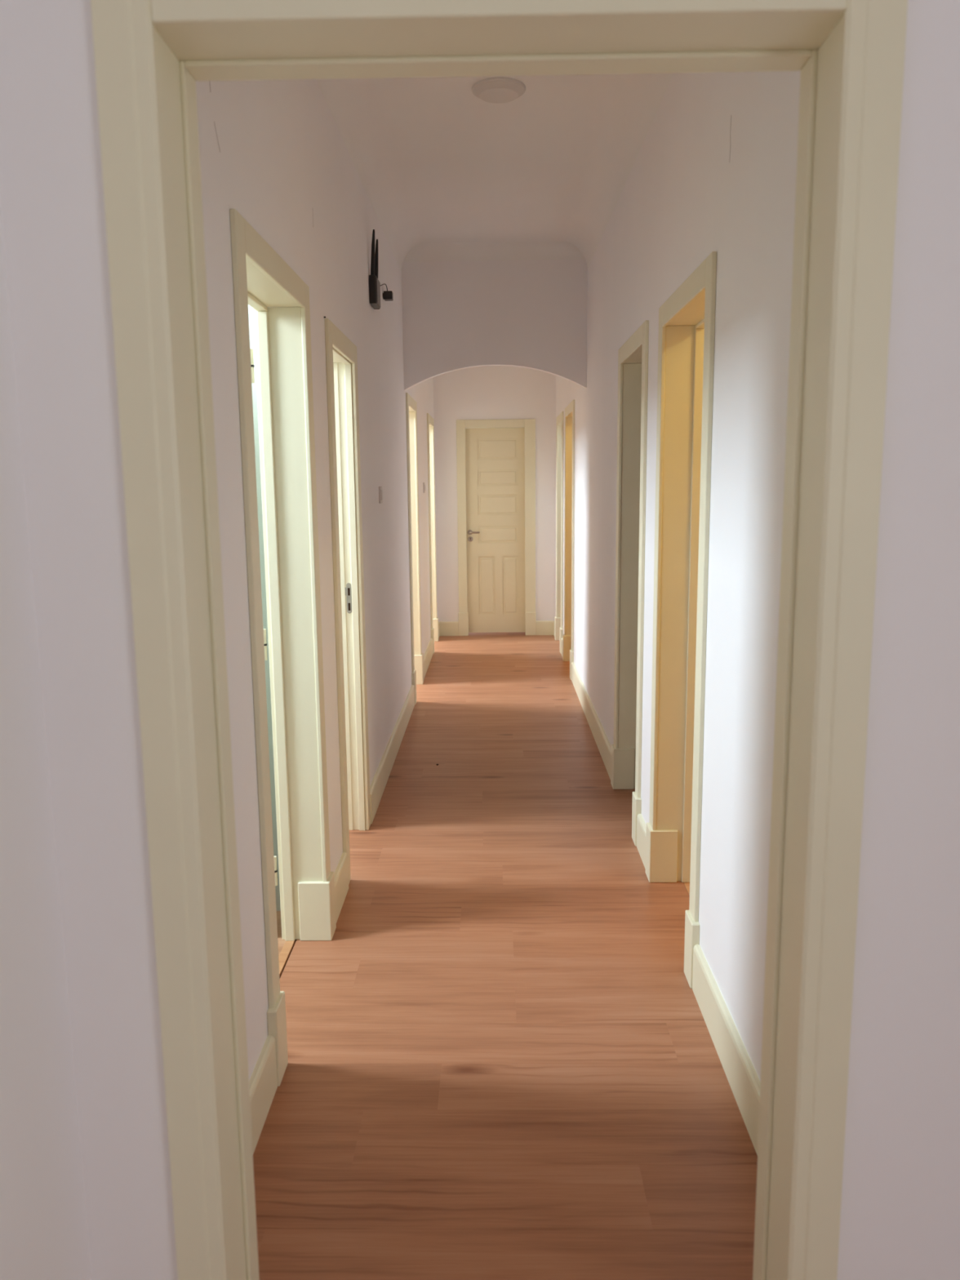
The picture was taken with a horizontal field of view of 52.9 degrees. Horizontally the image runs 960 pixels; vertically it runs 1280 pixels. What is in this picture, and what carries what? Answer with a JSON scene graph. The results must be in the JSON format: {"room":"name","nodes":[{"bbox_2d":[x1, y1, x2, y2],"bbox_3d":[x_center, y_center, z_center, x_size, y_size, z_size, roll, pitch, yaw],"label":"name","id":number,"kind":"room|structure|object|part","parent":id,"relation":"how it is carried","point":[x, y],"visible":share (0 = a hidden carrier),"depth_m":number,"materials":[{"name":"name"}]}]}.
{"room":"hallway","nodes":[
{"label":"hallway","id":0,"kind":"room"},
{"bbox_2d":[0,79,437,1279],"bbox_3d":[-0.595,-0.592,3.692,0.146,3.000,11.860,0,9,1],"label":"wall","id":1,"kind":"structure","parent":0,"point":[274,153],"depth_m":2.17,"materials":[{"name":"paint"}]},
{"bbox_2d":[248,1035,277,1153],"bbox_3d":[-0.528,1.128,2.005,0.018,0.142,0.860,0,9,1],"label":"baseboard","id":2,"kind":"structure","parent":1,"relation":"attached to","point":[263,1082],"depth_m":2.29,"materials":[{"name":"beige wood"}]},
{"bbox_2d":[229,208,336,1086],"bbox_3d":[-0.947,0.025,2.715,0.874,2.102,0.884,0,9,1],"label":"door","id":3,"kind":"structure","parent":1,"relation":"in","point":[278,298],"depth_m":2.99,"materials":[{"name":"beige wood"}]},
{"bbox_3d":[-0.533,0.083,2.328,0.014,2.102,0.076,0,9,1],"label":"casing","id":4,"kind":"part","parent":3,"relation":"part of","materials":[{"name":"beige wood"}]},
{"bbox_3d":[-0.537,-0.979,2.549,0.014,0.076,0.702,0,9,1],"label":"head casing","id":5,"kind":"part","parent":3,"relation":"part of","materials":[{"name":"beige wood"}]},
{"bbox_3d":[-0.521,-0.042,3.095,0.014,2.102,0.076,0,9,1],"label":"casing","id":6,"kind":"part","parent":3,"relation":"part of","materials":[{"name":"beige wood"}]},
{"bbox_2d":[333,852,348,922],"bbox_3d":[-0.506,0.891,3.464,0.018,0.142,0.329,0,9,1],"label":"baseboard","id":7,"kind":"structure","parent":1,"relation":"attached to","point":[341,873],"depth_m":3.47,"materials":[{"name":"beige wood"}]},
{"bbox_2d":[324,316,370,884],"bbox_3d":[-0.583,-0.140,3.810,0.159,2.069,0.705,0,9,1],"label":"door","id":8,"kind":"structure","parent":1,"relation":"in","point":[341,359],"depth_m":4.02,"materials":[{"name":"beige wood"}]},
{"bbox_3d":[-0.515,-0.089,3.510,0.014,2.064,0.076,0,9,1],"label":"casing","id":9,"kind":"part","parent":8,"relation":"part of","materials":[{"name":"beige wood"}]},
{"bbox_3d":[-0.520,-1.120,3.656,0.014,0.076,0.542,0,9,1],"label":"head casing","id":10,"kind":"part","parent":8,"relation":"part of","materials":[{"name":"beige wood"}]},
{"bbox_3d":[-0.559,-0.176,4.087,0.032,0.130,0.003,0,9,1],"label":"strike plate","id":11,"kind":"part","parent":8,"relation":"part of","materials":[{"name":"silver metal"}]},
{"bbox_3d":[-0.506,-0.189,4.120,0.014,2.064,0.076,0,9,1],"label":"casing","id":12,"kind":"part","parent":8,"relation":"part of","materials":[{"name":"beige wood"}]},
{"bbox_2d":[368,229,380,309],"bbox_3d":[-0.498,-1.749,4.562,0.035,0.333,0.169,0,9,1],"label":"router","id":13,"kind":"object","parent":1,"relation":"attached to","point":[374,283],"visible":1,"depth_m":4.50,"materials":[{"name":"black plastic"}]},
{"bbox_2d":[378,486,382,503],"bbox_3d":[-0.498,-0.731,4.864,0.013,0.084,0.084,0,9,1],"label":"light switch","id":14,"kind":"object","parent":1,"relation":"attached to","point":[380,491],"visible":1,"depth_m":4.83,"materials":[{"name":"white plastic"}]},
{"bbox_2d":[380,283,393,301],"bbox_3d":[-0.488,-1.780,4.872,0.050,0.080,0.478,0,9,1],"label":"power adapter","id":15,"kind":"object","parent":1,"relation":"attached to","point":[388,295],"visible":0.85,"depth_m":5.06,"materials":[{"name":"black plastic"}]},
{"bbox_2d":[369,684,414,824],"bbox_3d":[-0.476,0.566,5.472,0.018,0.142,2.353,0,9,1],"label":"baseboard","id":16,"kind":"structure","parent":1,"relation":"attached to","point":[378,784],"depth_m":5.10,"materials":[{"name":"beige wood"}]},
{"bbox_2d":[405,392,423,705],"bbox_3d":[-0.532,-0.647,6.863,0.169,2.092,0.779,0,9,1],"label":"door","id":17,"kind":"structure","parent":1,"relation":"in","point":[417,658],"depth_m":7.09,"materials":[{"name":"beige wood"}]},
{"bbox_3d":[-0.470,-0.594,6.533,0.014,2.092,0.076,0,9,1],"label":"casing","id":18,"kind":"part","parent":17,"relation":"part of","materials":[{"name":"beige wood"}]},
{"bbox_3d":[-0.475,-1.643,6.704,0.014,0.076,0.597,0,9,1],"label":"head casing","id":19,"kind":"part","parent":17,"relation":"part of","materials":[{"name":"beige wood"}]},
{"bbox_3d":[-0.460,-0.702,7.197,0.014,2.092,0.076,0,9,1],"label":"casing","id":20,"kind":"part","parent":17,"relation":"part of","materials":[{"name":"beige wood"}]},
{"bbox_2d":[422,482,425,493],"bbox_3d":[-0.454,-1.242,7.880,0.013,0.084,0.084,0,9,1],"label":"light switch","id":21,"kind":"object","parent":1,"relation":"attached to","point":[424,483],"visible":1,"depth_m":7.84,"materials":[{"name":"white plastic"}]},
{"bbox_2d":[423,638,433,679],"bbox_3d":[-0.438,0.154,8.010,0.018,0.142,1.231,0,9,1],"label":"baseboard","id":22,"kind":"structure","parent":1,"relation":"attached to","point":[428,653],"depth_m":8.00,"materials":[{"name":"beige wood"}]},
{"bbox_2d":[426,413,439,653],"bbox_3d":[-0.503,-0.975,8.854,0.169,2.102,0.794,0,9,1],"label":"door","id":23,"kind":"structure","parent":1,"relation":"in","point":[430,424],"depth_m":9.07,"materials":[{"name":"beige wood"}]},
{"bbox_3d":[-0.440,-0.921,8.516,0.014,2.102,0.076,0,9,1],"label":"casing","id":24,"kind":"part","parent":23,"relation":"part of","materials":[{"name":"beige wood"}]},
{"bbox_3d":[-0.446,-1.976,8.693,0.014,0.076,0.612,0,9,1],"label":"head casing","id":25,"kind":"part","parent":23,"relation":"part of","materials":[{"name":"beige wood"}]},
{"bbox_3d":[-0.430,-1.031,9.195,0.014,2.102,0.076,0,9,1],"label":"casing","id":26,"kind":"part","parent":23,"relation":"part of","materials":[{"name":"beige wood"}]},
{"bbox_2d":[248,304,280,911],"bbox_3d":[-1.495,-0.335,1.913,1.600,3.080,2.740,0,9,1],"label":"wall","id":27,"kind":"structure","parent":0,"point":[250,308],"depth_m":3.27,"materials":[{"name":"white paint"}]},
{"bbox_2d":[278,939,296,977],"bbox_3d":[-0.638,1.069,2.883,0.030,0.021,0.750,0,9,1],"label":"floor","id":28,"kind":"structure","parent":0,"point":[287,947],"depth_m":3.13,"materials":[{"name":"brown wood"}]},
{"bbox_2d":[0,0,959,1279],"bbox_3d":[0.400,-0.208,1.257,1.938,3.000,0.130,0,9,1],"label":"wall","id":29,"kind":"structure","parent":0,"point":[900,1217],"depth_m":1.24,"materials":[{"name":"paint"}]},
{"bbox_2d":[90,0,907,1279],"bbox_3d":[0.030,0.242,1.336,0.930,2.095,0.160,0,9,1],"label":"door frame","id":30,"kind":"structure","parent":29,"relation":"in","point":[150,55],"depth_m":1.22,"materials":[{"name":"beige wood"}]},
{"bbox_3d":[-0.402,0.257,1.271,0.068,2.095,0.015,0,9,1],"label":"casing","id":31,"kind":"part","parent":30,"relation":"part of","materials":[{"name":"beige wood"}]},
{"bbox_3d":[0.019,-0.747,1.103,0.794,0.068,0.013,0,9,1],"label":"head casing","id":32,"kind":"part","parent":30,"relation":"part of","materials":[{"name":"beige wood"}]},
{"bbox_3d":[0.460,0.250,1.257,0.068,2.095,0.015,0,9,1],"label":"casing","id":33,"kind":"part","parent":30,"relation":"part of","materials":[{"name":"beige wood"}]},
{"bbox_2d":[404,240,584,262],"bbox_3d":[0.089,-2.429,6.039,1.136,0.101,0.101,0,9,1],"label":"ceiling","id":34,"kind":"structure","parent":0,"point":[548,250],"depth_m":6.07,"materials":[{"name":"paint"}]},
{"bbox_2d":[315,72,673,271],"bbox_3d":[0.052,-2.032,3.593,1.175,0.220,5.055,0,9,1],"label":"ceiling","id":35,"kind":"structure","parent":0,"point":[433,160],"depth_m":4.31,"materials":[{"name":"paint"}]},
{"bbox_2d":[471,76,525,103],"bbox_3d":[0.071,-2.081,3.668,0.204,0.027,0.204,0,9,1],"label":"recessed light","id":36,"kind":"object","parent":35,"relation":"in","point":[499,90],"visible":1,"depth_m":3.63,"materials":[{"name":"white plastic"}]},
{"bbox_2d":[401,258,587,391],"bbox_3d":[0.094,-2.065,6.176,1.176,0.902,0.055,0,9,1],"label":"wall","id":37,"kind":"structure","parent":0,"point":[531,314],"depth_m":6.15,"materials":[{"name":"paint"}]},
{"bbox_2d":[433,365,555,622],"bbox_3d":[0.152,-1.538,9.475,1.176,3.000,0.120,0,9,1],"label":"wall","id":38,"kind":"structure","parent":0,"point":[485,392],"depth_m":9.36,"materials":[{"name":"paint"}]},
{"bbox_2d":[439,621,458,635],"bbox_3d":[-0.310,-0.112,9.643,0.190,0.142,0.018,0,9,1],"label":"baseboard","id":39,"kind":"structure","parent":38,"relation":"attached to","point":[446,628],"depth_m":9.63,"materials":[{"name":"beige wood"}]},
{"bbox_2d":[456,418,536,635],"bbox_3d":[0.162,-1.095,9.533,0.772,2.108,0.146,0,9,1],"label":"door","id":40,"kind":"structure","parent":38,"relation":"in","point":[495,458],"depth_m":9.52,"materials":[{"name":"beige wood"}]},
{"bbox_3d":[-0.177,-1.084,9.486,0.083,2.108,0.014,0,9,1],"label":"casing","id":41,"kind":"part","parent":40,"relation":"part of","materials":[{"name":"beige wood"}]},
{"bbox_3d":[-0.064,-1.059,9.514,0.120,0.051,0.062,0,9,1],"label":"lever handle","id":42,"kind":"part","parent":40,"relation":"part of","materials":[{"name":"metal"}]},
{"bbox_3d":[0.068,-0.542,9.634,0.162,0.585,0.008,0,9,1],"label":"panel","id":43,"kind":"part","parent":40,"relation":"part of","materials":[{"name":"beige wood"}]},
{"bbox_3d":[0.142,-2.088,9.318,0.577,0.078,0.014,0,9,1],"label":"head casing","id":44,"kind":"part","parent":40,"relation":"part of","materials":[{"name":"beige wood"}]},
{"bbox_3d":[0.177,-1.330,9.504,0.397,0.200,0.008,0,9,1],"label":"panel","id":45,"kind":"part","parent":40,"relation":"part of","materials":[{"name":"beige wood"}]},
{"bbox_3d":[0.174,-1.591,9.462,0.397,0.160,0.008,0,9,1],"label":"panel","id":46,"kind":"part","parent":40,"relation":"part of","materials":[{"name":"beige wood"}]},
{"bbox_3d":[0.172,-1.863,9.418,0.397,0.210,0.008,0,9,1],"label":"panel","id":47,"kind":"part","parent":40,"relation":"part of","materials":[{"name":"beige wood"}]},
{"bbox_3d":[0.180,-1.044,9.550,0.397,0.170,0.008,0,9,1],"label":"panel","id":48,"kind":"part","parent":40,"relation":"part of","materials":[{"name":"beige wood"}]},
{"bbox_3d":[0.305,-0.543,9.630,0.158,0.585,0.008,0,9,1],"label":"panel","id":49,"kind":"part","parent":40,"relation":"part of","materials":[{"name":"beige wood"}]},
{"bbox_3d":[0.493,-1.089,9.475,0.103,2.108,0.014,0,9,1],"label":"casing","id":50,"kind":"part","parent":40,"relation":"part of","materials":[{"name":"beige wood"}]},
{"bbox_2d":[536,620,553,635],"bbox_3d":[0.646,-0.120,9.628,0.178,0.142,0.018,0,9,1],"label":"baseboard","id":51,"kind":"structure","parent":38,"relation":"attached to","point":[546,627],"depth_m":9.62,"materials":[{"name":"beige wood"}]},
{"bbox_2d":[253,631,757,1279],"bbox_3d":[-0.654,0.656,5.461,2.951,0.030,9.350,0,9,1],"label":"floor","id":52,"kind":"structure","parent":0,"point":[504,1063],"depth_m":2.62,"materials":[{"name":"brown wood"}]},
{"bbox_2d":[555,70,800,1081],"bbox_3d":[0.751,-0.885,5.410,0.145,3.000,8.335,0,9,1],"label":"wall","id":53,"kind":"structure","parent":0,"point":[714,168],"depth_m":2.52,"materials":[{"name":"paint"}]},
{"bbox_2d":[553,620,555,635],"bbox_3d":[0.742,-0.101,9.509,0.018,0.142,0.256,0,9,1],"label":"baseboard","id":54,"kind":"structure","parent":53,"relation":"attached to","point":[554,620],"depth_m":9.59,"materials":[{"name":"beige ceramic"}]},
{"bbox_2d":[554,411,564,653],"bbox_3d":[0.794,-0.983,8.818,0.169,2.102,0.824,0,9,1],"label":"door","id":55,"kind":"structure","parent":53,"relation":"in","point":[560,419],"depth_m":9.07,"materials":[{"name":"beige wood"}]},
{"bbox_3d":[0.732,-1.040,9.176,0.014,2.102,0.076,0,9,1],"label":"casing","id":56,"kind":"part","parent":55,"relation":"part of","materials":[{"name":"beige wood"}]},
{"bbox_3d":[0.716,-1.983,8.660,0.014,0.076,0.642,0,9,1],"label":"head casing","id":57,"kind":"part","parent":55,"relation":"part of","materials":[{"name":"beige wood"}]},
{"bbox_3d":[0.721,-0.925,8.467,0.014,2.102,0.076,0,9,1],"label":"casing","id":58,"kind":"part","parent":55,"relation":"part of","materials":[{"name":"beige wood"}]},
{"bbox_2d":[560,637,562,656],"bbox_3d":[0.726,0.074,8.428,0.018,0.142,0.286,0,9,1],"label":"baseboard","id":59,"kind":"structure","parent":53,"relation":"attached to","point":[562,637],"depth_m":8.49,"materials":[{"name":"beige wood"}]},
{"bbox_2d":[562,400,574,679],"bbox_3d":[0.777,-0.801,7.695,0.169,2.102,0.879,0,9,1],"label":"door","id":60,"kind":"structure","parent":53,"relation":"in","point":[569,505],"depth_m":7.98,"materials":[{"name":"beige wood"}]},
{"bbox_3d":[0.715,-0.862,8.081,0.014,2.102,0.076,0,9,1],"label":"casing","id":61,"kind":"part","parent":60,"relation":"part of","materials":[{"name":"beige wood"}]},
{"bbox_3d":[0.699,-1.800,7.537,0.014,0.076,0.697,0,9,1],"label":"head casing","id":62,"kind":"part","parent":60,"relation":"part of","materials":[{"name":"beige wood"}]},
{"bbox_3d":[0.704,-0.739,7.318,0.014,2.102,0.076,0,9,1],"label":"casing","id":63,"kind":"part","parent":60,"relation":"part of","materials":[{"name":"beige wood"}]},
{"bbox_2d":[571,662,611,779],"bbox_3d":[0.692,0.446,6.138,0.018,0.142,2.596,0,9,1],"label":"baseboard","id":64,"kind":"structure","parent":53,"relation":"attached to","point":[603,744],"depth_m":5.79,"materials":[{"name":"beige wood"}]},
{"bbox_2d":[610,320,648,846],"bbox_3d":[0.726,-0.251,4.277,0.169,2.112,0.854,0,9,1],"label":"door frame","id":65,"kind":"structure","parent":53,"relation":"in","point":[633,355],"depth_m":4.55,"materials":[{"name":"beige wood"}]},
{"bbox_3d":[0.664,-0.311,4.650,0.014,2.112,0.076,0,9,1],"label":"casing","id":66,"kind":"part","parent":65,"relation":"part of","materials":[{"name":"beige wood"}]},
{"bbox_3d":[0.648,-1.256,4.118,0.014,0.076,0.672,0,9,1],"label":"head casing","id":67,"kind":"part","parent":65,"relation":"part of","materials":[{"name":"beige wood"}]},
{"bbox_3d":[0.653,-0.191,3.912,0.014,2.112,0.076,0,9,1],"label":"casing","id":68,"kind":"part","parent":65,"relation":"part of","materials":[{"name":"beige wood"}]},
{"bbox_2d":[636,813,646,869],"bbox_3d":[0.658,0.812,3.878,0.018,0.142,0.276,0,9,1],"label":"baseboard","id":69,"kind":"structure","parent":53,"relation":"attached to","point":[641,824],"depth_m":3.89,"materials":[{"name":"beige wood"}]},
{"bbox_2d":[645,251,716,988],"bbox_3d":[0.709,-0.065,3.152,0.169,2.104,0.874,0,9,1],"label":"door frame","id":70,"kind":"structure","parent":53,"relation":"in","point":[686,319],"depth_m":3.43,"materials":[{"name":"beige wood"}]},
{"bbox_3d":[0.647,-0.126,3.535,0.014,2.104,0.076,0,9,1],"label":"casing","id":71,"kind":"part","parent":70,"relation":"part of","materials":[{"name":"beige wood"}]},
{"bbox_3d":[0.631,-1.065,2.994,0.014,0.076,0.692,0,9,1],"label":"head casing","id":72,"kind":"part","parent":70,"relation":"part of","materials":[{"name":"beige wood"}]},
{"bbox_3d":[0.636,-0.003,2.777,0.014,2.104,0.076,0,9,1],"label":"casing","id":73,"kind":"part","parent":70,"relation":"part of","materials":[{"name":"beige wood"}]},
{"bbox_2d":[692,944,760,1155],"bbox_3d":[0.633,1.081,2.220,0.018,0.142,1.335,0,9,1],"label":"baseboard","id":74,"kind":"structure","parent":53,"relation":"attached to","point":[744,1082],"depth_m":2.44,"materials":[{"name":"beige wood"}]},
{"bbox_2d":[683,882,689,895],"bbox_3d":[0.781,0.982,3.324,0.030,0.021,0.740,0,9,1],"label":"trim","id":75,"kind":"structure","parent":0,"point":[686,885],"depth_m":3.62,"materials":[{"name":"brown wood"}]}
]}

